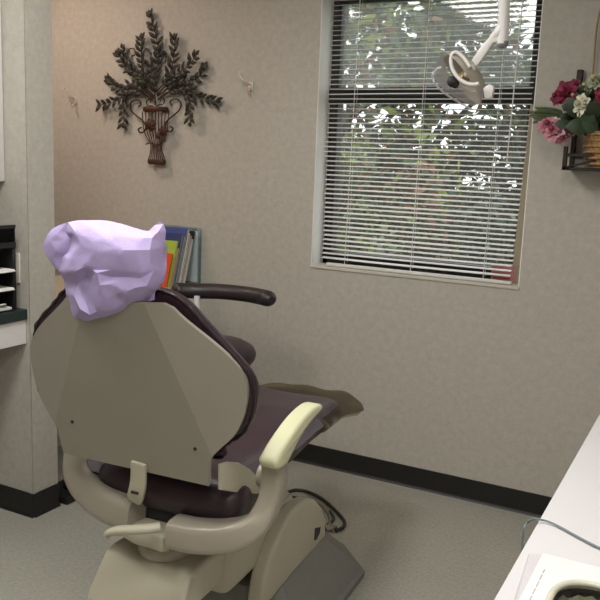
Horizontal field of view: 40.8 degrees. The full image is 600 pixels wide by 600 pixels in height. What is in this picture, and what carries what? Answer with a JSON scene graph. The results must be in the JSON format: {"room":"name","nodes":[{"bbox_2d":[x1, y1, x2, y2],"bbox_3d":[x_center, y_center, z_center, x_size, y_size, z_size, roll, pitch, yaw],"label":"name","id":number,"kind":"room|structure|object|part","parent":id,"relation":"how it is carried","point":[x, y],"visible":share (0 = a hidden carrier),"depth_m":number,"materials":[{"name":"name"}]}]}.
{"room":"dental clinic","nodes":[
{"label":"dental clinic","id":0,"kind":"room"},
{"bbox_2d":[0,0,57,492],"bbox_3d":[-1.557,-0.475,3.440,1.236,2.620,0.140,7,11,27],"label":"wall","id":1,"kind":"structure","parent":0,"point":[14,437],"depth_m":3.15,"materials":[{"name":"paint"}]},
{"bbox_2d":[0,1,4,181],"bbox_3d":[-1.540,-0.866,2.641,0.389,0.938,1.132,7,11,27],"label":"upper cabinet","id":2,"kind":"object","parent":1,"relation":"attached to","point":[2,174],"visible":1,"depth_m":3.09,"materials":[{"name":"white laminate"}]},
{"bbox_2d":[0,484,34,517],"bbox_3d":[-1.367,0.811,3.444,0.620,0.102,0.012,7,11,27],"label":"baseboard","id":3,"kind":"structure","parent":1,"relation":"attached to","point":[14,500],"depth_m":3.35,"materials":[{"name":"black rubber"}]},
{"bbox_2d":[16,253,20,282],"bbox_3d":[-1.124,-0.127,3.171,0.055,0.120,0.013,7,11,27],"label":"light switch","id":4,"kind":"object","parent":1,"relation":"attached to","point":[18,274],"visible":0.31,"depth_m":3.16,"materials":[{"name":"beige plastic"}]},
{"bbox_2d":[20,0,36,493],"bbox_3d":[-1.047,-0.446,3.099,0.022,2.519,0.022,7,11,27],"label":"trim","id":5,"kind":"structure","parent":1,"relation":"attached to","point":[24,4],"depth_m":3.12,"materials":[{"name":"paint"}]},
{"bbox_2d":[34,483,60,517],"bbox_3d":[-1.056,0.836,3.368,0.012,0.102,0.140,7,11,27],"label":"baseboard","id":6,"kind":"structure","parent":1,"relation":"attached to","point":[46,500],"depth_m":3.37,"materials":[{"name":"black rubber"}]},
{"bbox_2d":[0,445,538,599],"bbox_3d":[-1.047,1.197,1.753,4.260,0.060,5.500,7,11,27],"label":"floor","id":7,"kind":"structure","parent":0,"point":[408,543],"depth_m":3.19,"materials":[{"name":"carpet"}]},
{"bbox_2d":[0,308,26,348],"bbox_3d":[-1.713,0.512,2.829,0.705,0.871,1.332,7,11,27],"label":"countertop","id":8,"kind":"structure","parent":7,"relation":"on","point":[12,323],"depth_m":3.13,"materials":[{"name":"green laminate"}]},
{"bbox_2d":[0,225,16,312],"bbox_3d":[-1.283,-0.120,3.038,0.262,0.332,0.310,7,11,27],"label":"tray","id":9,"kind":"object","parent":8,"relation":"on","point":[7,232],"visible":1,"depth_m":3.12,"materials":[{"name":"black plastic"}]},
{"bbox_2d":[0,306,11,310],"bbox_3d":[-1.293,0.036,3.057,0.242,0.008,0.288,7,11,27],"label":"paper stack","id":10,"kind":"object","parent":9,"relation":"in","point":[6,307],"visible":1,"depth_m":3.11,"materials":[{"name":"white paper"}]},
{"bbox_2d":[0,302,6,307],"bbox_3d":[-1.174,0.023,3.079,0.050,0.018,0.095,7,11,27],"label":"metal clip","id":11,"kind":"object","parent":10,"relation":"on","point":[2,305],"visible":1,"depth_m":3.09,"materials":[{"name":"white paper"}]},
{"bbox_2d":[0,285,14,291],"bbox_3d":[-1.284,-0.038,3.042,0.254,0.009,0.298,7,11,27],"label":"paper stack","id":12,"kind":"object","parent":9,"relation":"in","point":[2,288],"visible":1,"depth_m":3.09,"materials":[{"name":"white paper"}]},
{"bbox_2d":[0,267,15,272],"bbox_3d":[-1.279,-0.109,3.029,0.260,0.009,0.298,7,11,27],"label":"paper stack","id":13,"kind":"object","parent":9,"relation":"on","point":[2,270],"visible":1,"depth_m":3.08,"materials":[{"name":"white paper"}]},
{"bbox_2d":[0,272,16,312],"bbox_3d":[-1.288,-0.031,3.055,0.258,0.152,0.310,7,11,27],"label":"shelf","id":14,"kind":"object","parent":9,"relation":"attached to","point":[8,279],"depth_m":3.14,"materials":[{"name":"black plastic"}]},
{"bbox_3d":[-1.286,-0.076,3.047,0.258,0.243,0.310,7,11,27],"label":"frame","id":15,"kind":"part","parent":9,"relation":"part of","materials":[{"name":"black plastic"}]},
{"bbox_2d":[58,479,75,504],"bbox_3d":[-1.016,0.827,3.562,0.165,0.057,0.215,7,11,27],"label":"baseboard","id":16,"kind":"structure","parent":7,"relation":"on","point":[66,498],"depth_m":3.47,"materials":[{"name":"black plastic"}]},
{"bbox_2d":[55,275,194,445],"bbox_3d":[-1.093,0.353,3.984,0.705,0.841,1.025,7,11,27],"label":"countertop","id":17,"kind":"structure","parent":7,"relation":"on","point":[59,282],"depth_m":4.07,"materials":[{"name":"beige laminate"}]},
{"bbox_3d":[-1.223,0.401,4.099,0.320,0.697,0.040,7,11,27],"label":"support panel","id":18,"kind":"part","parent":17,"relation":"part of","materials":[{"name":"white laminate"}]},
{"bbox_2d":[160,253,172,286],"bbox_3d":[-0.721,-0.156,4.059,0.160,0.165,0.056,7,11,27],"label":"booklet","id":19,"kind":"object","parent":17,"relation":"on","point":[169,255],"visible":0.27,"depth_m":4.02,"materials":[{"name":"orange paper"}]},
{"bbox_2d":[165,240,177,286],"bbox_3d":[-0.708,-0.189,4.074,0.170,0.228,0.078,7,11,27],"label":"book","id":20,"kind":"object","parent":17,"relation":"on","point":[172,246],"visible":0.29,"depth_m":4.04,"materials":[{"name":"yellow paper"}]},
{"bbox_2d":[165,232,183,285],"bbox_3d":[-0.698,-0.210,4.101,0.190,0.263,0.091,7,11,27],"label":"book","id":21,"kind":"object","parent":17,"relation":"on","point":[169,236],"visible":0.21,"depth_m":4.07,"materials":[{"name":"blue paper"}]},
{"bbox_2d":[170,248,179,286],"bbox_3d":[-0.691,-0.171,4.075,0.150,0.193,0.067,7,11,27],"label":"booklet","id":22,"kind":"object","parent":17,"relation":"on","point":[177,252],"visible":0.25,"depth_m":4.04,"materials":[{"name":"paper"}]},
{"bbox_2d":[165,226,188,282],"bbox_3d":[-0.684,-0.228,4.126,0.200,0.290,0.099,7,11,27],"label":"book","id":23,"kind":"object","parent":17,"relation":"on","point":[184,231],"visible":0.21,"depth_m":4.10,"materials":[{"name":"blue paper"}]},
{"bbox_2d":[174,236,185,283],"bbox_3d":[-0.692,-0.207,4.111,0.200,0.253,0.087,7,11,27],"label":"book","id":24,"kind":"object","parent":17,"relation":"on","point":[184,237],"visible":0.21,"depth_m":4.07,"materials":[{"name":"grey paper"}]},
{"bbox_2d":[179,233,189,282],"bbox_3d":[-0.674,-0.217,4.134,0.200,0.265,0.091,7,11,27],"label":"book","id":25,"kind":"object","parent":17,"relation":"on","point":[188,235],"visible":0.21,"depth_m":4.09,"materials":[{"name":"white paper"}]},
{"bbox_2d":[181,235,191,282],"bbox_3d":[-0.665,-0.212,4.145,0.200,0.253,0.088,7,11,27],"label":"book","id":26,"kind":"object","parent":17,"relation":"on","point":[190,237],"visible":0.16,"depth_m":4.10,"materials":[{"name":"grey paper"}]},
{"bbox_2d":[183,231,194,282],"bbox_3d":[-0.652,-0.225,4.156,0.201,0.273,0.091,7,11,27],"label":"booklet","id":27,"kind":"object","parent":17,"relation":"on","point":[192,233],"visible":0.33,"depth_m":4.11,"materials":[{"name":"grey paper"}]},
{"bbox_3d":[-0.635,-0.243,4.211,0.268,0.289,0.030,7,11,27],"label":"brochure holder","id":28,"kind":"object","parent":17,"relation":"on","visible":0},
{"bbox_2d":[186,230,198,281],"bbox_3d":[-0.634,-0.236,4.213,0.250,0.264,0.006,7,11,27],"label":"leaflet","id":29,"kind":"object","parent":28,"relation":"in","point":[193,267],"visible":0.36,"depth_m":4.17,"materials":[{"name":"grey paper"}]},
{"bbox_2d":[30,287,364,599],"bbox_3d":[-0.187,0.410,2.527,0.707,1.293,1.256,7,11,23],"label":"dental chair","id":30,"kind":"object","parent":7,"relation":"on","point":[170,439],"visible":0.89,"depth_m":2.04,"materials":[{"name":"plastic"}]},
{"bbox_2d":[43,220,166,320],"bbox_3d":[-0.482,-0.064,1.916,0.360,0.266,0.108,7,11,23],"label":"headrest cover","id":31,"kind":"object","parent":30,"relation":"on","point":[105,267],"visible":0.97,"depth_m":1.87,"materials":[{"name":"purple plastic"}]},
{"bbox_3d":[-0.421,0.580,2.016,0.151,0.057,0.041,3,10,5],"label":"release lever","id":32,"kind":"part","parent":30,"relation":"part of","materials":[{"name":"beige plastic"}]},
{"bbox_2d":[36,287,258,455],"bbox_3d":[-0.396,0.162,2.030,0.666,0.428,0.133,7,11,23],"label":"backrest cushion","id":33,"kind":"object","parent":30,"relation":"on","point":[211,401],"depth_m":1.96,"materials":[{"name":"beige plastic"}]},
{"bbox_3d":[-0.272,0.538,2.411,0.220,0.045,0.570,7,11,23],"label":"seat frame","id":34,"kind":"part","parent":30,"relation":"part of","materials":[{"name":"metal"}]},
{"bbox_2d":[87,387,342,474],"bbox_3d":[-0.214,0.434,2.584,0.490,0.146,0.980,7,11,23],"label":"seat cushion","id":35,"kind":"object","parent":30,"relation":"on","point":[274,406],"depth_m":2.51,"materials":[{"name":"purple leather"}]},
{"bbox_3d":[-0.031,0.766,2.591,0.055,0.236,0.499,7,11,23],"label":"lift arm","id":36,"kind":"part","parent":30,"relation":"part of"},
{"bbox_3d":[-0.020,0.344,2.068,0.052,0.103,0.285,7,11,23],"label":"armrest","id":37,"kind":"part","parent":30,"relation":"part of","materials":[{"name":"beige plastic"}]},
{"bbox_2d":[171,282,275,365],"bbox_3d":[-0.380,0.395,3.623,0.573,0.936,0.510,7,11,27],"label":"stool","id":38,"kind":"object","parent":7,"relation":"on","point":[197,291],"visible":0.34,"depth_m":3.55,"materials":[{"name":"brown leather"}]},
{"bbox_3d":[-0.438,0.151,3.592,0.087,0.340,0.027,7,11,27],"label":"arm post","id":39,"kind":"part","parent":38,"relation":"part of","materials":[{"name":"white plastic"}]},
{"bbox_3d":[-0.402,0.236,3.586,0.414,0.120,0.414,7,11,27],"label":"seat","id":40,"kind":"part","parent":38,"relation":"part of","materials":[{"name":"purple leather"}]},
{"bbox_2d":[296,496,330,524],"bbox_3d":[0.073,0.907,3.473,0.087,0.012,0.339,-3,11,-26],"label":"hose","id":41,"kind":"object","parent":7,"relation":"on","point":[319,504],"visible":0.55,"depth_m":3.46,"materials":[{"name":"grey plastic"}]},
{"bbox_2d":[287,488,345,532],"bbox_3d":[0.092,0.902,3.495,0.114,0.015,0.446,-3,11,-28],"label":"hose","id":42,"kind":"object","parent":7,"relation":"on","point":[325,501],"visible":0.98,"depth_m":3.54,"materials":[{"name":"black rubber"}]},
{"bbox_2d":[325,510,334,531],"bbox_3d":[0.128,0.926,3.377,0.036,0.012,0.196,4,10,8],"label":"hose","id":43,"kind":"object","parent":7,"relation":"on","point":[330,511],"visible":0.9,"depth_m":3.38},
{"bbox_2d":[325,524,336,530],"bbox_3d":[0.117,0.931,3.296,0.070,0.028,0.024,1,10,-7],"label":"connector","id":44,"kind":"object","parent":7,"relation":"on","point":[331,526],"visible":0.79,"depth_m":3.29,"materials":[{"name":"silver metal"}]},
{"bbox_2d":[494,415,599,599],"bbox_3d":[0.951,0.773,1.813,0.685,0.910,2.996,7,11,27],"label":"countertop","id":45,"kind":"structure","parent":7,"relation":"on","point":[574,506],"depth_m":1.35,"materials":[{"name":"white laminate"}]},
{"bbox_2d":[514,553,599,599],"bbox_3d":[0.377,0.405,0.985,0.249,0.050,0.250,7,11,27],"label":"dispenser box","id":46,"kind":"object","parent":45,"relation":"on","point":[553,577],"visible":1,"depth_m":1.08,"materials":[{"name":"white cardboard"}]},
{"bbox_2d":[521,518,599,551],"bbox_3d":[0.466,0.439,1.274,0.027,0.125,0.269,-7,13,-43],"label":"cable","id":47,"kind":"object","parent":45,"relation":"on","point":[531,519],"visible":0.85,"depth_m":1.33,"materials":[{"name":"grey plastic"}]},
{"bbox_2d":[52,0,599,496],"bbox_3d":[0.251,-0.472,3.837,4.260,2.620,0.200,7,11,27],"label":"wall","id":48,"kind":"structure","parent":0,"point":[496,386],"depth_m":3.83,"materials":[{"name":"paint"}]},
{"bbox_2d":[63,87,76,107],"bbox_3d":[-1.257,-1.106,4.407,0.066,0.108,0.056,7,11,27],"label":"wall hook","id":49,"kind":"object","parent":48,"relation":"attached to","point":[64,88],"visible":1,"depth_m":4.40,"materials":[{"name":"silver metal"}]},
{"bbox_2d":[95,8,222,164],"bbox_3d":[-0.729,-1.090,4.123,0.811,0.781,0.067,7,11,26],"label":"wall sculpture","id":50,"kind":"object","parent":48,"relation":"attached to","point":[141,79],"visible":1,"depth_m":4.12,"materials":[{"name":"brown metal"}]},
{"bbox_3d":[-0.846,-0.958,4.206,0.112,0.175,0.008,7,11,27],"label":"handle","id":51,"kind":"part","parent":50,"relation":"part of","materials":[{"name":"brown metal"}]},
{"bbox_3d":[-0.646,-0.940,4.101,0.104,0.171,0.008,7,11,27],"label":"handle","id":52,"kind":"part","parent":50,"relation":"part of","materials":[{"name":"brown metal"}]},
{"bbox_2d":[238,71,252,93],"bbox_3d":[-0.264,-1.044,3.881,0.066,0.108,0.056,7,11,27],"label":"wall hook","id":53,"kind":"object","parent":48,"relation":"attached to","point":[250,87],"visible":1,"depth_m":3.88,"materials":[{"name":"silver metal"}]},
{"bbox_3d":[-0.240,-1.032,3.896,0.024,0.042,0.011,7,11,27],"label":"hook plate","id":54,"kind":"part","parent":53,"relation":"part of","materials":[{"name":"beige metal"}]},
{"bbox_2d":[310,263,518,289],"bbox_3d":[0.523,-0.115,3.713,1.002,0.015,0.156,7,11,27],"label":"trim","id":55,"kind":"structure","parent":48,"relation":"attached to","point":[514,286],"depth_m":3.63,"materials":[{"name":"paint"}]},
{"bbox_2d":[491,265,514,283],"bbox_3d":[0.886,-0.112,3.520,0.103,0.072,0.008,7,11,27],"label":"card","id":56,"kind":"object","parent":55,"relation":"on","point":[512,273],"visible":0.65,"depth_m":3.52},
{"bbox_2d":[293,444,551,517],"bbox_3d":[0.699,0.852,3.675,2.820,0.102,0.012,7,11,27],"label":"baseboard","id":57,"kind":"structure","parent":48,"relation":"attached to","point":[491,495],"depth_m":3.73,"materials":[{"name":"black rubber"}]},
{"bbox_2d":[311,0,543,286],"bbox_3d":[0.552,-0.780,3.600,0.996,1.340,0.149,7,11,27],"label":"trim","id":58,"kind":"structure","parent":48,"relation":"attached to","point":[326,37],"depth_m":3.81,"materials":[{"name":"white paint"}]},
{"bbox_2d":[322,0,542,278],"bbox_3d":[0.584,-0.789,3.660,0.996,1.340,0.072,7,11,27],"label":"window","id":59,"kind":"structure","parent":48,"relation":"in","point":[340,51],"depth_m":3.75,"materials":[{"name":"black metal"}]},
{"bbox_2d":[322,0,541,284],"bbox_3d":[0.530,-0.771,3.558,0.986,1.325,0.048,7,11,27],"label":"blind","id":60,"kind":"object","parent":59,"relation":"attached to","point":[429,5],"visible":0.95,"depth_m":3.57,"materials":[{"name":"white plastic"}]},
{"bbox_3d":[0.249,-0.797,3.715,0.018,1.290,0.031,7,11,27],"label":"ladder cord","id":61,"kind":"part","parent":60,"relation":"part of","materials":[{"name":"white fabric"}]},
{"bbox_3d":[0.517,-0.123,3.657,0.882,0.014,0.018,7,11,27],"label":"rail","id":62,"kind":"part","parent":60,"relation":"part of","materials":[{"name":"white plastic"}]},
{"bbox_3d":[0.539,-0.759,3.564,0.016,1.290,0.031,7,11,27],"label":"ladder cord","id":63,"kind":"part","parent":60,"relation":"part of","materials":[{"name":"white fabric"}]},
{"bbox_3d":[0.835,-0.721,3.410,0.018,1.290,0.031,7,11,27],"label":"ladder cord","id":64,"kind":"part","parent":60,"relation":"part of","materials":[{"name":"white fabric"}]},
{"bbox_2d":[512,104,533,283],"bbox_3d":[0.963,-0.448,3.452,0.052,0.762,0.020,7,11,27],"label":"trim","id":65,"kind":"structure","parent":48,"relation":"attached to","point":[519,232],"depth_m":3.46,"materials":[{"name":"beige paint"}]},
{"bbox_2d":[562,10,599,171],"bbox_3d":[1.218,-0.850,3.043,0.357,0.724,0.173,7,11,27],"label":"wall rack","id":66,"kind":"object","parent":48,"relation":"attached to","point":[580,72],"visible":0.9,"depth_m":3.11,"materials":[{"name":"brown metal"}]},
{"bbox_2d":[528,73,599,167],"bbox_3d":[1.095,-0.681,3.055,0.409,0.352,0.235,2,10,0],"label":"flower arrangement","id":67,"kind":"object","parent":66,"relation":"on","point":[582,115],"visible":1,"depth_m":3.04,"materials":[{"name":"plant"}]},
{"bbox_3d":[0.949,-0.667,3.089,0.087,0.075,0.041,7,11,27],"label":"flower","id":68,"kind":"part","parent":67,"relation":"part of","materials":[{"name":"pink plant"}]},
{"bbox_3d":[0.950,-0.651,3.049,0.021,0.022,0.022,7,11,27],"label":"flower","id":69,"kind":"part","parent":67,"relation":"part of","materials":[{"name":"pink plant"}]},
{"bbox_3d":[0.969,-0.645,3.066,0.085,0.087,0.055,7,11,27],"label":"flower","id":70,"kind":"part","parent":67,"relation":"part of","materials":[{"name":"pink plant"}]},
{"bbox_3d":[0.985,-0.775,3.097,0.038,0.058,0.066,-3,11,-27],"label":"flower","id":71,"kind":"part","parent":67,"relation":"part of","materials":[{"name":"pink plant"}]},
{"bbox_3d":[0.999,-0.631,3.088,0.056,0.072,0.042,7,11,27],"label":"flower","id":72,"kind":"part","parent":67,"relation":"part of","materials":[{"name":"pink plant"}]},
{"bbox_3d":[0.987,-0.793,3.040,0.023,0.024,0.024,7,11,27],"label":"flower","id":73,"kind":"part","parent":67,"relation":"part of","materials":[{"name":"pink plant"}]},
{"bbox_3d":[1.004,-0.788,3.053,0.094,0.090,0.051,7,11,27],"label":"flower","id":74,"kind":"part","parent":67,"relation":"part of","materials":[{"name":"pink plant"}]},
{"bbox_3d":[1.017,-0.642,3.075,0.066,0.062,0.042,7,11,27],"label":"flower","id":75,"kind":"part","parent":67,"relation":"part of","materials":[{"name":"pink plant"}]},
{"bbox_3d":[1.046,-0.815,3.079,0.058,0.065,0.041,7,11,27],"label":"flower","id":76,"kind":"part","parent":67,"relation":"part of","materials":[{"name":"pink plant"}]},
{"bbox_3d":[1.043,-0.724,2.993,0.076,0.089,0.047,7,11,27],"label":"flower","id":77,"kind":"part","parent":67,"relation":"part of","materials":[{"name":"beige plant"}]},
{"bbox_3d":[1.077,-0.796,3.021,0.032,0.054,0.055,-4,12,-32],"label":"flower","id":78,"kind":"part","parent":67,"relation":"part of","materials":[{"name":"green plant"}]},
{"bbox_2d":[582,131,599,167],"bbox_3d":[1.187,-0.572,3.083,0.216,0.135,0.216,7,11,27],"label":"basket","id":79,"kind":"object","parent":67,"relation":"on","point":[591,139],"depth_m":3.04,"materials":[{"name":"wicker"}]},
{"bbox_3d":[1.099,-0.811,2.985,0.069,0.066,0.045,7,11,27],"label":"flower","id":80,"kind":"part","parent":67,"relation":"part of","materials":[{"name":"green plant"}]},
{"bbox_3d":[1.121,-0.753,2.962,0.086,0.081,0.047,7,11,27],"label":"flower","id":81,"kind":"part","parent":67,"relation":"part of","materials":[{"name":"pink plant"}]},
{"bbox_3d":[1.204,-0.524,3.097,0.335,0.064,0.168,7,11,27],"label":"rack rail","id":82,"kind":"part","parent":66,"relation":"part of","materials":[{"name":"brown metal"}]},
{"bbox_3d":[-0.943,-1.452,1.296,4.260,0.080,5.500,7,11,27],"label":"ceiling","id":83,"kind":"structure","parent":0,"visible":0},
{"bbox_2d":[432,0,509,110],"bbox_3d":[0.548,-1.041,2.336,0.168,0.966,0.257,-7,13,-43],"label":"light","id":84,"kind":"object","parent":83,"relation":"hanging from","point":[465,72],"visible":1,"depth_m":2.37,"materials":[{"name":"white plastic"}]},
{"bbox_3d":[0.455,-0.648,2.396,0.032,0.035,0.043,7,11,27],"label":"knob","id":85,"kind":"part","parent":84,"relation":"part of","materials":[{"name":"plastic"}]},
{"bbox_3d":[0.557,-0.755,2.369,0.099,0.144,0.035,7,11,27],"label":"arm","id":86,"kind":"part","parent":84,"relation":"part of","materials":[{"name":"white plastic"}]},
{"bbox_3d":[0.603,-1.128,2.288,0.140,0.774,0.140,7,11,27],"label":"drop post","id":87,"kind":"part","parent":84,"relation":"part of","materials":[{"name":"white plastic"}]},
{"label":"outside","id":88,"kind":"structure","parent":0,"visible":0},
{"bbox_2d":[343,195,509,265],"bbox_3d":[9.173,-3.393,33.197,65.000,0.080,59.400,7,11,27],"label":"ground","id":89,"kind":"structure","parent":88,"point":[383,227],"depth_m":19.91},
{"bbox_2d":[339,135,388,237],"bbox_3d":[0.056,-1.050,9.696,1.658,2.599,1.983,9,12,36],"label":"leafy shrub","id":90,"kind":"object","parent":89,"relation":"on","point":[365,174],"visible":0.02,"depth_m":9.86,"materials":[{"name":"green plant"}]},
{"bbox_2d":[337,131,402,256],"bbox_3d":[0.345,-0.639,8.153,1.589,2.337,1.342,-1,10,-18],"label":"leafy shrub","id":91,"kind":"object","parent":89,"relation":"on","point":[348,135],"visible":0.12,"depth_m":8.26,"materials":[{"name":"green plant"}]},
{"bbox_2d":[339,4,418,239],"bbox_3d":[0.826,-4.043,16.604,4.205,6.227,5.548,10,13,39],"label":"leafy tree","id":92,"kind":"object","parent":89,"relation":"on","point":[401,5],"visible":0.02,"depth_m":15.80,"materials":[{"name":"green plant"}]},
{"bbox_2d":[338,0,470,247],"bbox_3d":[0.584,-3.103,11.475,4.020,6.086,3.573,1,10,-6],"label":"leafy tree","id":93,"kind":"object","parent":89,"relation":"on","point":[381,14],"visible":0.28,"depth_m":10.77,"materials":[{"name":"green plant"}]},
{"bbox_2d":[348,147,495,262],"bbox_3d":[1.164,-0.477,8.136,1.233,2.089,1.495,-4,11,-30],"label":"leafy shrub","id":94,"kind":"object","parent":89,"relation":"on","point":[430,152],"visible":0.33,"depth_m":7.69,"materials":[{"name":"green plant"}]},
{"bbox_2d":[340,0,532,256],"bbox_3d":[2.000,-2.802,12.226,3.442,5.348,2.818,-7,13,-42],"label":"leafy tree","id":95,"kind":"object","parent":89,"relation":"on","point":[515,4],"visible":0.3,"depth_m":11.91,"materials":[{"name":"green plant"}]},
{"bbox_2d":[376,52,524,259],"bbox_3d":[4.283,-2.703,16.116,4.728,4.077,5.332,-6,13,-41],"label":"leafy tree","id":96,"kind":"object","parent":89,"relation":"on","point":[522,64],"visible":0.06,"depth_m":16.29,"materials":[{"name":"green plant"}]},
{"bbox_2d":[440,184,517,266],"bbox_3d":[1.907,-0.169,7.397,1.410,1.783,1.430,9,12,35],"label":"leafy shrub","id":97,"kind":"object","parent":89,"relation":"on","point":[475,189],"visible":0.16,"depth_m":7.50,"materials":[{"name":"green plant"}]},
{"bbox_2d":[463,34,533,263],"bbox_3d":[3.068,-1.842,11.145,1.779,3.901,2.056,3,10,6],"label":"leafy tree","id":98,"kind":"object","parent":89,"relation":"on","point":[508,58],"visible":0.23,"depth_m":11.06,"materials":[{"name":"green plant"}]}
]}

